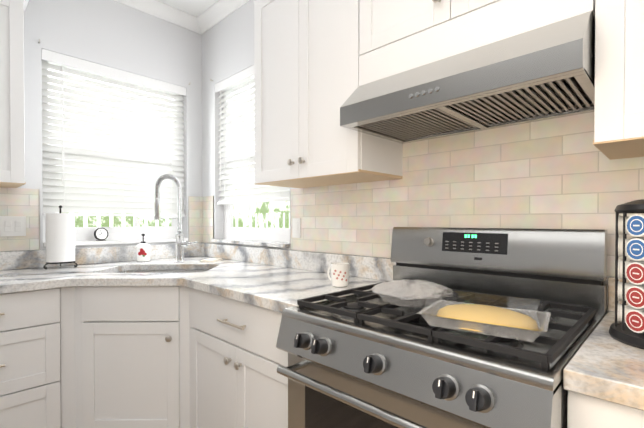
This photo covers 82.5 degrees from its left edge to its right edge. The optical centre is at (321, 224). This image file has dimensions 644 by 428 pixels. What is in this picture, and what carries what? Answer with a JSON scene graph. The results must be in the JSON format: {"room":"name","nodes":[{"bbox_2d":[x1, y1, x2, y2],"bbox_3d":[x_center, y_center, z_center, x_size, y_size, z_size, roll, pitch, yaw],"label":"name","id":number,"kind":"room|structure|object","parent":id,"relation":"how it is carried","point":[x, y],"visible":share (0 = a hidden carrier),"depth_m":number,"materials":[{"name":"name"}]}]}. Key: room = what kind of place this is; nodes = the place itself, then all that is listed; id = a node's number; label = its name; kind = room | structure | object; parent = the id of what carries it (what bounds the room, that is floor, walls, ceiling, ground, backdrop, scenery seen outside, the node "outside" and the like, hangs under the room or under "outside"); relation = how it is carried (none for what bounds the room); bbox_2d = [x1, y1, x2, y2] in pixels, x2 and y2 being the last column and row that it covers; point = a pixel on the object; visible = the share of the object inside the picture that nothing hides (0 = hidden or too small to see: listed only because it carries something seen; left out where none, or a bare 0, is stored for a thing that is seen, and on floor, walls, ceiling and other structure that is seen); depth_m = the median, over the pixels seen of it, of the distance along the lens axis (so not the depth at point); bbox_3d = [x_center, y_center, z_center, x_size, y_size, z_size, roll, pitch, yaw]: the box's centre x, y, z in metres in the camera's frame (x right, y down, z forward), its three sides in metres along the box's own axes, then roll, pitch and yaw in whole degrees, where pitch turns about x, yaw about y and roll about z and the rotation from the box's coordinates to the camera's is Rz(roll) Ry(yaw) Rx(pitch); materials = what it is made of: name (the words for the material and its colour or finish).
{"room":"kitchen","nodes":[
{"label":"kitchen","id":0,"kind":"room"},
{"bbox_2d":[2,0,201,251],"bbox_3d":[-2.231,-0.218,1.810,0.150,2.790,3.750,1,1,44],"label":"wall","id":1,"kind":"structure","parent":0,"point":[115,35],"depth_m":2.52,"materials":[{"name":"white paint"}]},
{"bbox_2d":[0,0,28,187],"bbox_3d":[-1.912,-0.750,1.756,0.373,1.075,0.824,1,1,44],"label":"upper cabinet","id":2,"kind":"object","parent":1,"relation":"attached to","point":[12,146],"visible":1,"depth_m":1.89,"materials":[{"name":"white paint"}]},
{"bbox_2d":[0,187,39,251],"bbox_3d":[-2.031,-0.030,1.906,0.007,0.368,0.904,1,1,44],"label":"wall tile","id":3,"kind":"structure","parent":1,"relation":"attached to","point":[13,201],"depth_m":2.17,"materials":[{"name":"beige tile"}]},
{"bbox_2d":[0,216,25,235],"bbox_3d":[-1.797,0.008,2.137,0.010,0.116,0.116,1,1,44],"label":"switch plate","id":4,"kind":"object","parent":3,"relation":"attached to","point":[12,225],"visible":1,"depth_m":2.14,"materials":[{"name":"white plastic"}]},
{"bbox_2d":[38,39,189,241],"bbox_3d":[-1.425,-0.501,2.611,0.160,1.240,0.957,1,1,44],"label":"window","id":5,"kind":"structure","parent":1,"relation":"in","point":[85,233],"depth_m":2.65,"materials":[{"name":"white plastic"}]},
{"bbox_2d":[41,49,185,216],"bbox_3d":[-1.411,-0.570,2.592,0.068,1.018,0.916,1,1,44],"label":"window blind","id":6,"kind":"object","parent":5,"relation":"attached to","point":[94,200],"visible":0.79,"depth_m":2.53,"materials":[{"name":"white plastic"}]},
{"bbox_2d":[43,238,187,246],"bbox_3d":[-1.407,0.119,2.595,0.096,0.024,0.918,1,1,44],"label":"window sill","id":7,"kind":"structure","parent":1,"relation":"attached to","point":[78,243],"depth_m":2.55,"materials":[{"name":"white paint"}]},
{"bbox_2d":[94,228,107,240],"bbox_3d":[-1.503,0.065,2.500,0.030,0.093,0.086,0,1,36],"label":"clock","id":8,"kind":"object","parent":7,"relation":"on","point":[100,234],"visible":0.94,"depth_m":2.49,"materials":[{"name":"grey metal"}]},
{"bbox_2d":[114,0,196,30],"bbox_3d":[-2.232,-1.571,1.630,0.080,0.080,3.510,1,1,44],"label":"crown molding","id":9,"kind":"structure","parent":1,"relation":"attached to","point":[156,8],"depth_m":2.72,"materials":[{"name":"white paint"}]},
{"bbox_2d":[158,0,217,16],"bbox_3d":[-0.578,-1.625,0.089,4.900,0.060,3.900,1,1,44],"label":"ceiling","id":10,"kind":"structure","parent":0,"point":[196,8],"depth_m":2.71,"materials":[{"name":"white paint"}]},
{"bbox_2d":[202,0,613,315],"bbox_3d":[0.727,-0.214,1.451,4.600,2.790,0.150,1,1,44],"label":"wall","id":11,"kind":"structure","parent":0,"point":[227,46],"depth_m":2.86,"materials":[{"name":"white paint"}]},
{"bbox_2d":[193,0,248,34],"bbox_3d":[0.647,-1.568,1.354,4.600,0.080,0.080,1,1,44],"label":"crown molding","id":12,"kind":"structure","parent":11,"relation":"attached to","point":[215,13],"depth_m":2.74,"materials":[{"name":"white paint"}]},
{"bbox_2d":[210,78,289,242],"bbox_3d":[-0.479,-0.504,2.588,0.923,1.255,0.160,1,1,44],"label":"window","id":13,"kind":"structure","parent":11,"relation":"in","point":[250,232],"depth_m":2.70,"materials":[{"name":"white plastic"}]},
{"bbox_2d":[215,65,289,204],"bbox_3d":[-0.493,-0.622,2.568,0.882,0.933,0.068,1,1,44],"label":"window blind","id":14,"kind":"object","parent":13,"relation":"attached to","point":[228,84],"visible":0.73,"depth_m":2.68,"materials":[{"name":"white plastic"}]},
{"bbox_2d":[211,239,289,247],"bbox_3d":[-0.502,0.124,2.567,0.884,0.024,0.109,1,1,44],"label":"window sill","id":15,"kind":"structure","parent":11,"relation":"attached to","point":[262,243],"depth_m":2.49,"materials":[{"name":"stone"}]},
{"bbox_2d":[253,0,402,187],"bbox_3d":[-0.025,-0.750,1.806,0.744,1.075,0.373,1,1,44],"label":"upper cabinet","id":16,"kind":"object","parent":11,"relation":"attached to","point":[306,67],"visible":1,"depth_m":1.65,"materials":[{"name":"white paint"}]},
{"bbox_2d":[290,102,643,276],"bbox_3d":[0.654,-0.199,1.411,2.349,0.718,0.007,1,1,44],"label":"wall tile","id":17,"kind":"structure","parent":11,"relation":"attached to","point":[561,173],"depth_m":1.42,"materials":[{"name":"beige tile"}]},
{"bbox_2d":[292,218,300,237],"bbox_3d":[-0.153,0.018,2.186,0.070,0.116,0.008,1,1,44],"label":"electrical outlet plate","id":18,"kind":"object","parent":17,"relation":"attached to","point":[296,227],"visible":1,"depth_m":2.18,"materials":[{"name":"white plastic"}]},
{"bbox_2d":[359,0,594,85],"bbox_3d":[0.513,-0.913,1.284,0.750,0.738,0.373,1,1,44],"label":"upper cabinet","id":19,"kind":"object","parent":11,"relation":"attached to","point":[398,36],"visible":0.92,"depth_m":1.22,"materials":[{"name":"white paint"}]},
{"bbox_2d":[340,11,594,143],"bbox_3d":[0.485,-0.454,1.260,0.744,0.176,0.442,1,1,44],"label":"range hood","id":20,"kind":"object","parent":19,"relation":"attached to","point":[546,68],"visible":0.96,"depth_m":1.10,"materials":[{"name":"silver metal"}]},
{"bbox_2d":[593,0,643,159],"bbox_3d":[1.073,-0.739,0.743,0.807,1.075,0.373,1,1,44],"label":"upper cabinet","id":21,"kind":"object","parent":11,"relation":"attached to","point":[619,88],"visible":1,"depth_m":0.89,"materials":[{"name":"white paint"}]},
{"bbox_3d":[-0.578,1.225,0.119,4.900,0.060,3.900,1,1,44],"label":"floor","id":22,"kind":"structure","parent":0,"visible":0},
{"bbox_2d":[0,288,60,427],"bbox_3d":[-1.690,0.741,1.770,0.628,0.874,0.612,1,1,44],"label":"base cabinet","id":23,"kind":"object","parent":22,"relation":"on","point":[30,391],"visible":0.92,"depth_m":1.71,"materials":[{"name":"white paint"}]},
{"bbox_2d":[60,286,191,427],"bbox_3d":[-0.970,0.736,2.226,1.027,0.874,1.041,1,1,44],"label":"base cabinet","id":24,"kind":"object","parent":22,"relation":"on","point":[125,356],"visible":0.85,"depth_m":1.84,"materials":[{"name":"white paint"}]},
{"bbox_2d":[0,243,247,293],"bbox_3d":[-1.286,0.333,1.929,1.048,0.355,1.968,1,1,44],"label":"countertop","id":25,"kind":"structure","parent":24,"relation":"on","point":[20,271],"depth_m":2.15,"materials":[{"name":"stone"}]},
{"bbox_2d":[43,205,77,268],"bbox_3d":[-1.578,0.069,2.200,0.167,0.374,0.163,1,1,44],"label":"paper towel holder","id":26,"kind":"object","parent":25,"relation":"on","point":[60,238],"visible":1,"depth_m":2.14,"materials":[{"name":"white paper"}]},
{"bbox_2d":[136,234,149,261],"bbox_3d":[-1.245,0.157,2.557,0.094,0.192,0.090,1,1,44],"label":"soap dispenser","id":27,"kind":"object","parent":25,"relation":"on","point":[143,251],"visible":1,"depth_m":2.52,"materials":[{"name":"white ceramic"}]},
{"bbox_2d":[154,174,197,262],"bbox_3d":[-0.982,-0.041,2.438,0.136,0.592,0.270,1,1,44],"label":"faucet","id":28,"kind":"object","parent":25,"relation":"on","point":[181,243],"visible":1,"depth_m":2.48,"materials":[{"name":"silver metal"}]},
{"bbox_2d":[200,258,222,261],"bbox_3d":[-0.773,0.247,2.574,0.100,0.012,0.150,0,1,9],"label":"cloth","id":29,"kind":"object","parent":25,"relation":"on","point":[212,260],"visible":1,"depth_m":2.56,"materials":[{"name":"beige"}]},
{"bbox_2d":[176,247,395,312],"bbox_3d":[-0.302,0.334,1.874,1.220,0.355,0.678,1,1,44],"label":"countertop","id":30,"kind":"structure","parent":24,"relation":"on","point":[268,278],"depth_m":1.83,"materials":[{"name":"stone"}]},
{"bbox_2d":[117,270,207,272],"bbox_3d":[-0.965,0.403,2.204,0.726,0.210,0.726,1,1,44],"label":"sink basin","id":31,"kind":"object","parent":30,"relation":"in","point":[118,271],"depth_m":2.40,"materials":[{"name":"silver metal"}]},
{"bbox_2d":[327,262,349,286],"bbox_3d":[0.070,0.214,1.590,0.105,0.098,0.083,1,1,44],"label":"mug","id":32,"kind":"object","parent":30,"relation":"on","point":[339,274],"visible":1,"depth_m":1.55,"materials":[{"name":"white ceramic"}]},
{"bbox_2d":[190,288,287,427],"bbox_3d":[-0.163,0.741,1.732,0.816,0.874,0.628,1,1,44],"label":"base cabinet","id":33,"kind":"object","parent":22,"relation":"on","point":[238,357],"visible":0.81,"depth_m":1.53,"materials":[{"name":"white paint"}]},
{"bbox_2d":[276,227,607,427],"bbox_3d":[0.361,0.599,1.144,0.750,1.170,0.748,1,1,44],"label":"stove","id":34,"kind":"object","parent":22,"relation":"on","point":[359,357],"visible":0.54,"depth_m":1.02,"materials":[{"name":"silver metal"}]},
{"bbox_2d":[372,279,453,306],"bbox_3d":[0.289,0.212,1.184,0.257,0.066,0.257,1,1,44],"label":"pan","id":35,"kind":"object","parent":34,"relation":"on","point":[411,293],"visible":0.88,"depth_m":1.11,"materials":[{"name":"silver metal"}]},
{"bbox_2d":[417,290,550,341],"bbox_3d":[0.396,0.215,0.897,0.272,0.065,0.192,0,1,34],"label":"pan","id":36,"kind":"object","parent":34,"relation":"on","point":[517,324],"visible":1,"depth_m":0.85,"materials":[{"name":"clear glass"}]},
{"bbox_2d":[567,391,643,427],"bbox_3d":[0.961,0.752,0.643,0.806,0.874,0.628,1,1,44],"label":"base cabinet","id":37,"kind":"object","parent":22,"relation":"on","point":[584,411],"visible":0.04,"depth_m":0.68,"materials":[{"name":"white paint"}]},
{"bbox_2d":[563,277,643,410],"bbox_3d":[0.979,0.242,0.650,0.816,0.145,0.653,1,1,44],"label":"countertop","id":38,"kind":"structure","parent":37,"relation":"on","point":[602,364],"depth_m":0.70,"materials":[{"name":"stone"}]},
{"bbox_2d":[609,199,643,348],"bbox_3d":[0.797,0.104,0.843,0.216,0.334,0.216,1,1,44],"label":"carousel","id":39,"kind":"object","parent":38,"relation":"on","point":[627,326],"visible":1,"depth_m":0.84,"materials":[{"name":"black plastic"}]},
{"label":"outside","id":40,"kind":"structure","parent":0,"visible":0},
{"bbox_2d":[48,69,289,227],"bbox_3d":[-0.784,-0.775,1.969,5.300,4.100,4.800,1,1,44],"label":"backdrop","id":41,"kind":"structure","parent":40,"point":[280,218],"depth_m":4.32,"materials":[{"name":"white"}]}
]}

